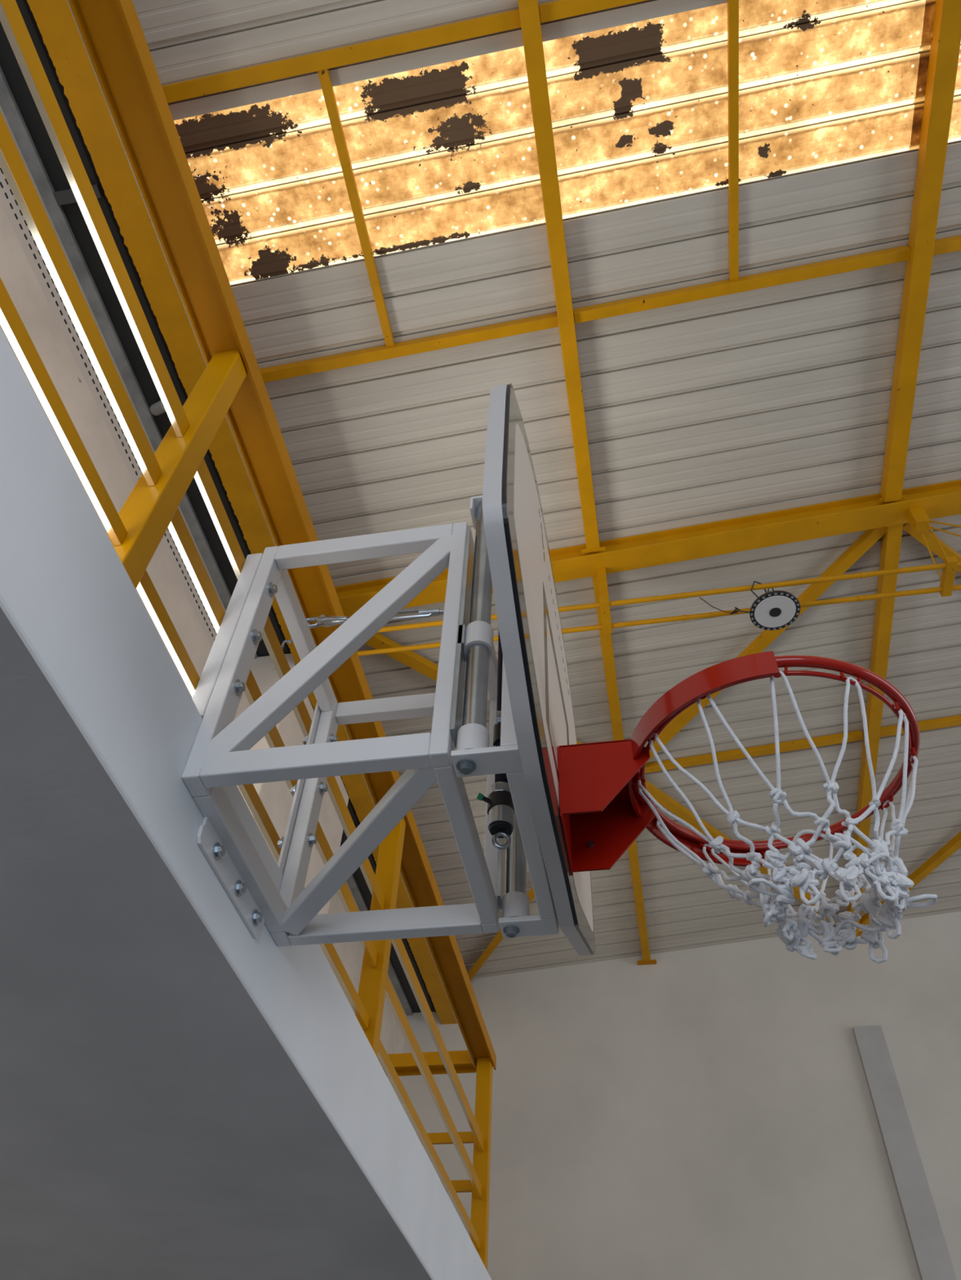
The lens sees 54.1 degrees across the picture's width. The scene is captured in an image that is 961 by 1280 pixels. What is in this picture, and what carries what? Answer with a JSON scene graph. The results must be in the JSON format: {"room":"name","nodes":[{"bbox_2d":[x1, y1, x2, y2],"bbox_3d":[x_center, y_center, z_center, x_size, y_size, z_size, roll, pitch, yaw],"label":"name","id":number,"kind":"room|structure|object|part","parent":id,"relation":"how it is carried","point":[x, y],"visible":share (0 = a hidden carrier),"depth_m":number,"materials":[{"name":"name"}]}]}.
{"room":"indoor basketball gym","nodes":[
{"label":"indoor basketball gym","id":0,"kind":"room"},
{"bbox_2d":[0,105,406,1097],"bbox_3d":[-2.448,-0.034,2.390,0.200,6.660,16.564,-6,-50,8],"label":"wall","id":1,"kind":"structure","parent":0,"point":[350,954],"depth_m":8.39,"materials":[{"name":"beige paint"}]},
{"bbox_2d":[53,183,102,205],"bbox_3d":[-2.057,-2.279,4.816,0.240,0.030,0.060,-6,-50,8],"label":"trim","id":2,"kind":"structure","parent":1,"relation":"attached to","point":[66,196],"depth_m":4.81,"materials":[{"name":"grey metal"}]},
{"bbox_2d":[0,200,212,697],"bbox_3d":[-2.689,-3.666,2.681,0.029,0.600,11.380,-6,-50,8],"label":"window","id":3,"kind":"structure","parent":1,"relation":"attached to","point":[17,274],"depth_m":4.92,"materials":[{"name":"white glass"}]},
{"bbox_2d":[0,166,217,646],"bbox_3d":[-2.687,-3.938,3.002,0.008,0.200,11.380,-6,-50,8],"label":"trim","id":4,"kind":"structure","parent":1,"relation":"attached to","point":[8,201],"depth_m":5.06,"materials":[{"name":"white metal"}]},
{"bbox_2d":[0,66,413,1015],"bbox_3d":[-2.318,-2.188,4.910,0.320,0.026,16.564,-6,-50,8],"label":"trim","id":5,"kind":"structure","parent":1,"relation":"on","point":[9,106],"depth_m":5.24,"materials":[{"name":"grey metal"}]},
{"bbox_2d":[0,600,433,1279],"bbox_3d":[-1.431,0.434,1.558,1.933,0.006,16.564,-6,-50,8],"label":"balcony underside","id":6,"kind":"structure","parent":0,"point":[156,1124],"depth_m":1.90,"materials":[{"name":"grey paint"}]},
{"bbox_2d":[0,0,434,1013],"bbox_3d":[-2.115,-2.238,4.913,0.730,0.060,16.564,-6,-50,8],"label":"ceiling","id":7,"kind":"structure","parent":0,"point":[9,64],"depth_m":5.16,"materials":[{"name":"black metal"}]},
{"bbox_2d":[150,400,165,415],"bbox_3d":[-1.876,-1.368,5.530,0.170,0.142,0.068,-28,-56,24],"label":"pipe stub","id":8,"kind":"object","parent":7,"relation":"attached to","point":[157,408],"visible":0.64,"depth_m":5.51,"materials":[{"name":"grey plastic"}]},
{"bbox_2d":[0,326,491,1279],"bbox_3d":[-0.589,0.254,1.541,0.235,0.268,16.564,-6,-50,8],"label":"concrete beam","id":9,"kind":"structure","parent":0,"point":[64,584],"depth_m":1.44,"materials":[{"name":"white paint"}]},
{"bbox_2d":[0,0,496,1271],"bbox_3d":[-1.854,-1.974,0.429,1.920,0.842,11.158,-6,-50,8],"label":"gallery railing","id":10,"kind":"object","parent":9,"relation":"on","point":[231,385],"visible":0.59,"depth_m":1.86,"materials":[{"name":"yellow metal"}]},
{"bbox_3d":[-0.554,-0.342,1.738,0.062,0.806,0.052,-6,-50,8],"label":"post","id":11,"kind":"part","parent":10,"relation":"part of","materials":[{"name":"yellow metal"}]},
{"bbox_3d":[-0.287,0.819,2.716,0.062,0.806,0.052,-6,-50,8],"label":"post","id":12,"kind":"part","parent":10,"relation":"part of","materials":[{"name":"yellow metal"}]},
{"bbox_3d":[-0.925,1.943,4.247,1.830,0.058,0.090,-6,-50,8],"label":"return rail","id":13,"kind":"part","parent":10,"relation":"part of","materials":[{"name":"yellow metal"}]},
{"bbox_3d":[0.005,2.088,3.787,0.062,0.806,0.052,-6,-50,8],"label":"post","id":14,"kind":"part","parent":10,"relation":"part of","materials":[{"name":"yellow metal"}]},
{"bbox_2d":[182,521,499,946],"bbox_3d":[-0.228,0.193,1.858,0.470,0.690,0.498,-6,-50,8],"label":"wall frame","id":15,"kind":"object","parent":9,"relation":"attached to","point":[220,756],"visible":0.94,"depth_m":1.71,"materials":[{"name":"metal"}]},
{"bbox_3d":[-0.478,-0.007,1.811,0.034,0.481,0.050,-6,-50,8],"label":"backing post","id":16,"kind":"part","parent":15,"relation":"part of","materials":[{"name":"white metal"}]},
{"bbox_3d":[-0.432,0.421,1.646,0.006,0.056,0.307,-6,-50,8],"label":"fixing plate","id":17,"kind":"part","parent":15,"relation":"part of","materials":[{"name":"grey metal"}]},
{"bbox_3d":[-0.448,0.029,1.760,0.030,0.641,0.050,-6,-50,8],"label":"wall post","id":18,"kind":"part","parent":15,"relation":"part of","materials":[{"name":"white metal"}]},
{"bbox_3d":[-0.389,0.331,2.076,0.006,0.498,0.070,-6,-50,8],"label":"plate","id":19,"kind":"part","parent":15,"relation":"part of","materials":[{"name":"grey metal"}]},
{"bbox_3d":[-0.370,0.366,2.045,0.030,0.641,0.050,-6,-50,8],"label":"wall post","id":20,"kind":"part","parent":15,"relation":"part of","materials":[{"name":"grey metal"}]},
{"bbox_3d":[-0.051,-0.022,1.698,0.030,0.641,0.032,-6,-50,8],"label":"post","id":21,"kind":"part","parent":15,"relation":"part of","materials":[{"name":"white metal"}]},
{"bbox_3d":[0.030,0.329,1.994,0.030,0.641,0.032,-6,-50,8],"label":"post","id":22,"kind":"part","parent":15,"relation":"part of","materials":[{"name":"grey metal"}]},
{"bbox_2d":[449,495,559,937],"bbox_3d":[0.060,0.124,1.861,0.110,0.752,0.504,-6,-50,8],"label":"height adjuster","id":23,"kind":"object","parent":15,"relation":"attached to","point":[473,756],"visible":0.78,"depth_m":1.63,"materials":[{"name":"metal"}]},
{"bbox_3d":[0.036,-0.288,2.000,0.107,0.007,0.052,-6,-50,8],"label":"arm","id":24,"kind":"part","parent":23,"relation":"part of"},
{"bbox_3d":[0.011,0.186,1.445,0.105,0.011,0.052,-6,-50,8],"label":"arm","id":25,"kind":"part","parent":23,"relation":"part of"},
{"bbox_2d":[475,632,514,849],"bbox_3d":[0.049,0.154,1.842,0.089,0.637,0.073,-6,-50,8],"label":"spindle","id":26,"kind":"object","parent":23,"relation":"attached to","point":[500,808],"visible":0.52,"depth_m":1.65,"materials":[{"name":"metal"}]},
{"bbox_3d":[0.039,0.111,1.882,0.016,0.520,0.013,-6,-50,8],"label":"rod","id":27,"kind":"part","parent":26,"relation":"part of","materials":[{"name":"metal"}]},
{"bbox_3d":[0.061,-0.056,1.718,0.029,0.721,0.052,-6,-50,8],"label":"board post","id":28,"kind":"part","parent":23,"relation":"part of","materials":[{"name":"grey metal"}]},
{"bbox_3d":[0.089,0.526,1.732,0.105,0.011,0.052,-6,-50,8],"label":"arm","id":29,"kind":"part","parent":23,"relation":"part of"},
{"bbox_2d":[482,382,595,955],"bbox_3d":[0.136,0.117,1.831,0.035,0.782,1.207,-7,-50,8],"label":"backboard","id":30,"kind":"object","parent":23,"relation":"attached to","point":[526,604],"visible":0.87,"depth_m":1.47,"materials":[{"name":"white plastic"}]},
{"bbox_3d":[0.154,0.111,1.844,0.001,0.674,1.104,-7,-50,8],"label":"panel","id":31,"kind":"part","parent":30,"relation":"part of","materials":[{"name":"glass"}]},
{"bbox_2d":[557,650,919,875],"bbox_3d":[0.444,0.262,1.593,0.607,0.158,0.497,-6,-50,8],"label":"basketball hoop","id":32,"kind":"object","parent":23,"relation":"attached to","point":[602,810],"visible":0.79,"depth_m":1.59,"materials":[{"name":"red metal"}]},
{"bbox_3d":[0.147,0.296,1.633,0.004,0.154,0.164,-6,-50,8],"label":"mounting plate","id":33,"kind":"part","parent":32,"relation":"part of","materials":[{"name":"red metal"}]},
{"bbox_3d":[0.220,0.238,1.682,0.139,0.004,0.160,-6,-50,8],"label":"plate","id":34,"kind":"part","parent":32,"relation":"part of","materials":[{"name":"red metal"}]},
{"bbox_3d":[0.210,0.227,1.575,0.152,0.148,0.004,-6,-50,8],"label":"plate","id":35,"kind":"part","parent":32,"relation":"part of","materials":[{"name":"red metal"}]},
{"bbox_3d":[0.237,0.344,1.674,0.152,0.148,0.004,-6,-50,8],"label":"plate","id":36,"kind":"part","parent":32,"relation":"part of","materials":[{"name":"red metal"}]},
{"bbox_3d":[0.382,0.234,1.643,0.248,0.050,0.497,-6,-50,8],"label":"band plate","id":37,"kind":"part","parent":32,"relation":"part of","materials":[{"name":"red metal"}]},
{"bbox_2d":[637,671,937,963],"bbox_3d":[0.492,0.328,1.501,0.449,0.328,0.460,-6,-50,8],"label":"net","id":38,"kind":"object","parent":32,"relation":"hanging from","point":[890,883],"visible":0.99,"depth_m":1.43,"materials":[{"name":"white fabric"}]},
{"bbox_3d":[0.329,0.301,1.585,0.113,0.179,0.085,-6,-50,8],"label":"loop cord","id":39,"kind":"part","parent":38,"relation":"part of","materials":[{"name":"white fabric"}]},
{"bbox_3d":[0.368,0.368,1.645,0.099,0.173,0.077,-33,-58,27],"label":"loop cord","id":40,"kind":"part","parent":38,"relation":"part of","materials":[{"name":"white fabric"}]},
{"bbox_3d":[0.332,0.230,1.524,0.107,0.180,0.076,11,-50,-6],"label":"loop cord","id":41,"kind":"part","parent":38,"relation":"part of","materials":[{"name":"white fabric"}]},
{"bbox_3d":[0.457,0.409,1.672,0.087,0.177,0.102,8,-50,-4],"label":"loop cord","id":42,"kind":"part","parent":38,"relation":"part of","materials":[{"name":"white fabric"}]},
{"bbox_3d":[0.388,0.167,1.467,0.084,0.180,0.100,-33,-58,27],"label":"loop cord","id":43,"kind":"part","parent":38,"relation":"part of","materials":[{"name":"white fabric"}]},
{"bbox_3d":[0.545,0.412,1.671,0.070,0.177,0.104,-6,-50,8],"label":"loop cord","id":44,"kind":"part","parent":38,"relation":"part of","materials":[{"name":"white fabric"}]},
{"bbox_3d":[0.469,0.380,1.431,0.085,0.034,0.168,14,-50,-9],"label":"slack cord","id":45,"kind":"part","parent":38,"relation":"part of","materials":[{"name":"white fabric"}]},
{"bbox_3d":[0.479,0.140,1.439,0.084,0.180,0.096,-6,-50,8],"label":"loop cord","id":46,"kind":"part","parent":38,"relation":"part of","materials":[{"name":"white fabric"}]},
{"bbox_3d":[0.507,0.344,1.476,0.290,0.059,0.286,-6,-50,8],"label":"cord","id":47,"kind":"part","parent":38,"relation":"part of","materials":[{"name":"white fabric"}]},
{"bbox_3d":[0.527,0.363,1.450,0.229,0.045,0.241,-6,-50,8],"label":"cord","id":48,"kind":"part","parent":38,"relation":"part of","materials":[{"name":"white fabric"}]},
{"bbox_3d":[0.525,0.378,1.433,0.217,0.045,0.201,-6,-50,8],"label":"cord","id":49,"kind":"part","parent":38,"relation":"part of","materials":[{"name":"white fabric"}]},
{"bbox_3d":[0.531,0.389,1.418,0.203,0.043,0.192,-6,-50,8],"label":"cord","id":50,"kind":"part","parent":38,"relation":"part of","materials":[{"name":"white fabric"}]},
{"bbox_3d":[0.626,0.385,1.646,0.084,0.174,0.092,-30,-57,25],"label":"loop cord","id":51,"kind":"part","parent":38,"relation":"part of","materials":[{"name":"white fabric"}]},
{"bbox_3d":[0.558,0.327,1.416,0.185,0.034,0.063,18,-51,-13],"label":"slack cord","id":52,"kind":"part","parent":38,"relation":"part of","materials":[{"name":"white fabric"}]},
{"bbox_3d":[0.533,0.399,1.407,0.199,0.042,0.203,-6,-50,8],"label":"cord","id":53,"kind":"part","parent":38,"relation":"part of","materials":[{"name":"white fabric"}]},
{"bbox_3d":[0.552,0.342,1.379,0.160,0.034,0.089,19,-51,-13],"label":"slack cord","id":54,"kind":"part","parent":38,"relation":"part of","materials":[{"name":"white fabric"}]},
{"bbox_3d":[0.577,0.149,1.446,0.082,0.175,0.091,18,-51,-12],"label":"loop cord","id":55,"kind":"part","parent":38,"relation":"part of","materials":[{"name":"white fabric"}]},
{"bbox_3d":[0.585,0.349,1.417,0.073,0.034,0.182,-15,-52,15],"label":"slack cord","id":56,"kind":"part","parent":38,"relation":"part of","materials":[{"name":"white fabric"}]},
{"bbox_3d":[0.595,0.413,1.420,0.088,0.034,0.162,6,-50,-3],"label":"slack cord","id":57,"kind":"part","parent":38,"relation":"part of","materials":[{"name":"white fabric"}]},
{"bbox_3d":[0.680,0.327,1.593,0.086,0.174,0.079,17,-51,-12],"label":"loop cord","id":58,"kind":"part","parent":38,"relation":"part of","materials":[{"name":"white fabric"}]},
{"bbox_3d":[0.650,0.192,1.478,0.086,0.177,0.078,-34,-59,27],"label":"loop cord","id":59,"kind":"part","parent":38,"relation":"part of","materials":[{"name":"white fabric"}]},
{"bbox_3d":[0.688,0.258,1.532,0.085,0.177,0.081,-6,-50,8],"label":"loop cord","id":60,"kind":"part","parent":38,"relation":"part of","materials":[{"name":"white fabric"}]},
{"bbox_2d":[280,608,444,648],"bbox_3d":[-0.237,-0.053,2.188,0.516,0.049,0.058,-11,-51,12],"label":"stay","id":61,"kind":"object","parent":9,"relation":"attached to","point":[328,620],"visible":0.54,"depth_m":2.19,"materials":[{"name":"metal"}]},
{"bbox_2d":[318,615,347,626],"bbox_3d":[-0.344,-0.045,2.204,0.068,0.026,0.026,-6,-50,8],"label":"socket","id":62,"kind":"object","parent":61,"relation":"attached to","point":[328,620],"depth_m":2.19,"materials":[{"name":"metal"}]},
{"bbox_2d":[233,653,348,948],"bbox_3d":[-1.571,1.965,5.817,0.635,3.978,1.470,-6,-50,8],"label":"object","id":63,"kind":"structure","parent":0,"point":[276,797],"depth_m":6.59,"materials":[{"name":"beige paint"}]},
{"bbox_2d":[132,0,727,119],"bbox_3d":[4.386,-6.845,1.870,14.120,1.229,8.015,-6,-50,8],"label":"ceiling","id":64,"kind":"structure","parent":0,"point":[186,39],"depth_m":4.70,"materials":[{"name":"white metal"}]},
{"bbox_2d":[161,8,520,102],"bbox_3d":[-0.798,-2.922,4.747,2.022,0.220,0.075,-6,-50,8],"label":"roof beam","id":65,"kind":"structure","parent":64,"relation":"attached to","point":[508,20],"depth_m":4.72,"materials":[{"name":"yellow metal"}]},
{"bbox_2d":[317,68,395,346],"bbox_3d":[-0.673,-2.344,5.240,0.050,0.042,1.540,-6,-50,8],"label":"joist","id":66,"kind":"object","parent":64,"relation":"attached to","point":[324,75],"visible":0.8,"depth_m":5.17,"materials":[{"name":"yellow metal"}]},
{"bbox_2d":[537,0,646,22],"bbox_3d":[1.260,-3.263,4.590,1.967,0.216,0.075,-6,-50,8],"label":"roof beam","id":67,"kind":"structure","parent":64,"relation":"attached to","point":[557,9],"depth_m":4.63,"materials":[{"name":"yellow metal"}]},
{"bbox_2d":[230,140,960,978],"bbox_3d":[5.897,-0.280,7.406,14.120,1.229,7.686,-6,-50,8],"label":"ceiling","id":68,"kind":"structure","parent":0,"point":[776,397],"depth_m":6.27,"materials":[{"name":"white metal"}]},
{"bbox_2d":[259,311,558,382],"bbox_3d":[-0.531,-1.756,5.717,2.023,0.240,0.065,-6,-50,8],"label":"roof beam","id":69,"kind":"structure","parent":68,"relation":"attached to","point":[547,321],"depth_m":5.68,"materials":[{"name":"yellow metal"}]},
{"bbox_2d":[365,632,582,743],"bbox_3d":[0.031,0.472,7.575,2.871,0.228,0.103,32,-55,-22],"label":"brace","id":70,"kind":"object","parent":68,"relation":"attached to","point":[411,659],"visible":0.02,"depth_m":7.23,"materials":[{"name":"yellow metal"}]},
{"bbox_2d":[173,0,925,284],"bbox_3d":[0.270,-2.693,5.066,4.220,0.386,0.878,-6,-50,8],"label":"skylight panel","id":71,"kind":"object","parent":68,"relation":"attached to","point":[443,152],"visible":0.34,"depth_m":5.03,"materials":[{"name":"orange plastic"}]},
{"bbox_2d":[334,479,960,617],"bbox_3d":[4.179,-1.143,6.460,11.061,1.089,0.208,-6,-50,8],"label":"beam","id":72,"kind":"structure","parent":68,"relation":"attached to","point":[940,500],"depth_m":6.61,"materials":[{"name":"yellow metal"}]},
{"bbox_2d":[517,0,599,548],"bbox_3d":[-0.118,-4.649,3.317,0.095,0.094,10.600,-6,-50,8],"label":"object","id":73,"kind":"structure","parent":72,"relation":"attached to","point":[529,13],"depth_m":5.31,"materials":[{"name":"yellow metal"}]},
{"bbox_3d":[0.796,-0.636,6.637,0.170,0.012,0.025,-6,-50,8],"label":"shoe plate","id":74,"kind":"part","parent":72,"relation":"part of","materials":[{"name":"yellow metal"}]},
{"bbox_2d":[591,575,656,965],"bbox_3d":[1.333,1.463,8.466,0.200,0.105,5.284,-6,-50,8],"label":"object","id":75,"kind":"structure","parent":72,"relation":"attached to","point":[605,638],"depth_m":7.78,"materials":[{"name":"yellow metal"}]},
{"bbox_2d":[467,886,534,980],"bbox_3d":[0.505,2.486,9.273,0.088,0.226,3.453,19,-51,-13],"label":"brace","id":76,"kind":"object","parent":75,"relation":"attached to","point":[498,938],"visible":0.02,"depth_m":9.85,"materials":[{"name":"yellow metal"}]},
{"bbox_3d":[1.782,3.454,10.084,0.200,0.012,0.075,-6,-50,8],"label":"plate","id":77,"kind":"part","parent":75,"relation":"part of","materials":[{"name":"yellow metal"}]},
{"bbox_2d":[356,506,960,656],"bbox_3d":[2.325,-0.545,6.352,7.200,0.720,0.280,-6,-50,8],"label":"pipe","id":78,"kind":"object","parent":72,"relation":"hanging from","point":[917,517],"visible":0.81,"depth_m":6.21,"materials":[{"name":"yellow metal"}]},
{"bbox_2d":[699,596,737,613],"bbox_3d":[1.598,-0.221,6.211,0.367,0.060,0.051,16,-51,-11],"label":"wire","id":79,"kind":"object","parent":78,"relation":"hanging from","point":[700,597],"visible":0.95,"depth_m":6.19,"materials":[{"name":"black metal"}]},
{"bbox_2d":[729,581,799,630],"bbox_3d":[1.860,-0.242,6.107,0.386,0.193,0.317,7,-50,-3],"label":"lamp","id":80,"kind":"object","parent":78,"relation":"hanging from","point":[775,610],"visible":1,"depth_m":6.04,"materials":[{"name":"silver metal"}]},
{"bbox_3d":[2.981,-0.526,6.198,0.012,0.404,0.154,-16,-52,16],"label":"tie rod","id":81,"kind":"part","parent":78,"relation":"part of","materials":[{"name":"yellow metal"}]},
{"bbox_3d":[2.995,-0.671,6.193,0.062,0.581,0.012,36,-57,-25],"label":"tie rod","id":82,"kind":"part","parent":78,"relation":"part of","materials":[{"name":"yellow metal"}]},
{"bbox_3d":[3.420,-0.611,6.210,0.803,0.570,0.012,-1,-50,3],"label":"tie rod","id":83,"kind":"part","parent":78,"relation":"part of","materials":[{"name":"yellow metal"}]},
{"bbox_3d":[3.454,-0.684,6.146,0.896,0.570,0.012,-6,-50,8],"label":"tie rod","id":84,"kind":"part","parent":78,"relation":"part of","materials":[{"name":"yellow metal"}]},
{"bbox_2d":[847,524,902,937],"bbox_3d":[3.446,1.117,8.300,0.201,0.123,5.286,-7,-50,8],"label":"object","id":85,"kind":"structure","parent":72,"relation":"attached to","point":[891,539],"depth_m":7.43,"materials":[{"name":"yellow metal"}]},
{"bbox_3d":[2.835,-0.974,6.482,0.170,0.012,0.025,-6,-50,8],"label":"shoe plate","id":86,"kind":"part","parent":72,"relation":"part of","materials":[{"name":"yellow metal"}]},
{"bbox_2d":[880,0,960,502],"bbox_3d":[1.920,-4.980,3.154,0.110,0.114,10.600,-6,-50,8],"label":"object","id":87,"kind":"structure","parent":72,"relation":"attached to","point":[945,42],"depth_m":5.34,"materials":[{"name":"yellow metal"}]},
{"bbox_2d":[727,0,738,281],"bbox_3d":[1.366,-2.682,5.085,0.050,0.042,1.540,-6,-50,8],"label":"joist","id":88,"kind":"object","parent":68,"relation":"attached to","point":[732,5],"visible":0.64,"depth_m":5.03,"materials":[{"name":"yellow metal"}]},
{"bbox_2d":[644,779,837,924],"bbox_3d":[2.592,2.111,9.091,3.519,0.240,0.088,37,-57,-26],"label":"brace","id":89,"kind":"object","parent":68,"relation":"attached to","point":[662,798],"visible":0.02,"depth_m":8.59,"materials":[{"name":"yellow metal"}]},
{"bbox_2d":[573,244,911,323],"bbox_3d":[1.527,-2.097,5.561,1.968,0.236,0.065,-6,-50,8],"label":"roof beam","id":90,"kind":"structure","parent":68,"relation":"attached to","point":[899,254],"depth_m":5.53,"materials":[{"name":"yellow metal"}]},
{"bbox_2d":[644,730,863,773],"bbox_3d":[2.280,0.984,8.174,2.034,0.222,0.075,-6,-50,8],"label":"roof beam","id":91,"kind":"structure","parent":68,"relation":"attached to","point":[855,735],"depth_m":8.14,"materials":[{"name":"yellow metal"}]},
{"bbox_2d":[644,526,886,763],"bbox_3d":[2.102,0.128,7.417,0.088,0.228,2.871,27,-53,-19],"label":"brace","id":92,"kind":"object","parent":68,"relation":"attached to","point":[868,538],"visible":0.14,"depth_m":7.06,"materials":[{"name":"yellow metal"}]},
{"bbox_2d":[859,831,960,924],"bbox_3d":[4.710,1.751,8.923,0.088,0.228,3.456,20,-51,-14],"label":"brace","id":93,"kind":"object","parent":68,"relation":"attached to","point":[953,845],"visible":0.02,"depth_m":9.25,"materials":[{"name":"yellow metal"}]},
{"bbox_2d":[880,715,960,737],"bbox_3d":[4.729,0.578,7.988,2.774,0.284,0.075,-6,-50,8],"label":"roof beam","id":94,"kind":"structure","parent":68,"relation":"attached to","point":[952,721],"depth_m":8.04,"materials":[{"name":"yellow metal"}]},
{"bbox_2d":[902,522,960,573],"bbox_3d":[4.202,-0.201,7.273,2.960,0.238,0.088,30,-55,-21],"label":"brace","id":95,"kind":"object","parent":68,"relation":"attached to","point":[934,547],"visible":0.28,"depth_m":6.77,"materials":[{"name":"yellow metal"}]},
{"bbox_2d":[908,0,960,150],"bbox_3d":[5.724,-3.595,4.647,6.970,0.619,0.878,-6,-50,8],"label":"sheet","id":96,"kind":"object","parent":68,"relation":"attached to","point":[954,133],"visible":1,"depth_m":4.99,"materials":[{"name":"metal"}]},
{"bbox_2d":[933,235,960,255],"bbox_3d":[3.994,-2.507,5.372,2.820,0.308,0.065,-6,-50,8],"label":"roof beam","id":97,"kind":"structure","parent":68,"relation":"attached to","point":[950,244],"depth_m":5.45,"materials":[{"name":"yellow metal"}]},
{"bbox_2d":[398,911,960,1279],"bbox_3d":[5.937,4.803,7.596,15.200,8.900,0.236,-6,-50,8],"label":"wall","id":98,"kind":"structure","parent":0,"point":[708,1113],"depth_m":8.89,"materials":[{"name":"paint"}]},
{"bbox_2d":[22,0,435,1012],"bbox_3d":[-1.880,-2.241,4.853,0.090,0.010,16.564,-6,-50,8],"label":"trim","id":99,"kind":"structure","parent":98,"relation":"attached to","point":[30,13],"depth_m":5.09,"materials":[{"name":"grey metal"}]},
{"bbox_2d":[26,0,457,1024],"bbox_3d":[-1.699,-2.214,4.771,0.317,0.138,16.564,-6,-50,8],"label":"beam","id":100,"kind":"structure","parent":98,"relation":"attached to","point":[56,24],"depth_m":4.94,"materials":[{"name":"yellow metal"}]},
{"bbox_2d":[852,1025,956,1279],"bbox_3d":[3.648,5.799,6.802,0.260,6.235,0.063,-6,-50,8],"label":"pillar","id":101,"kind":"structure","parent":98,"relation":"attached to","point":[932,1258],"depth_m":8.23,"materials":[{"name":"grey paint"}]}
]}

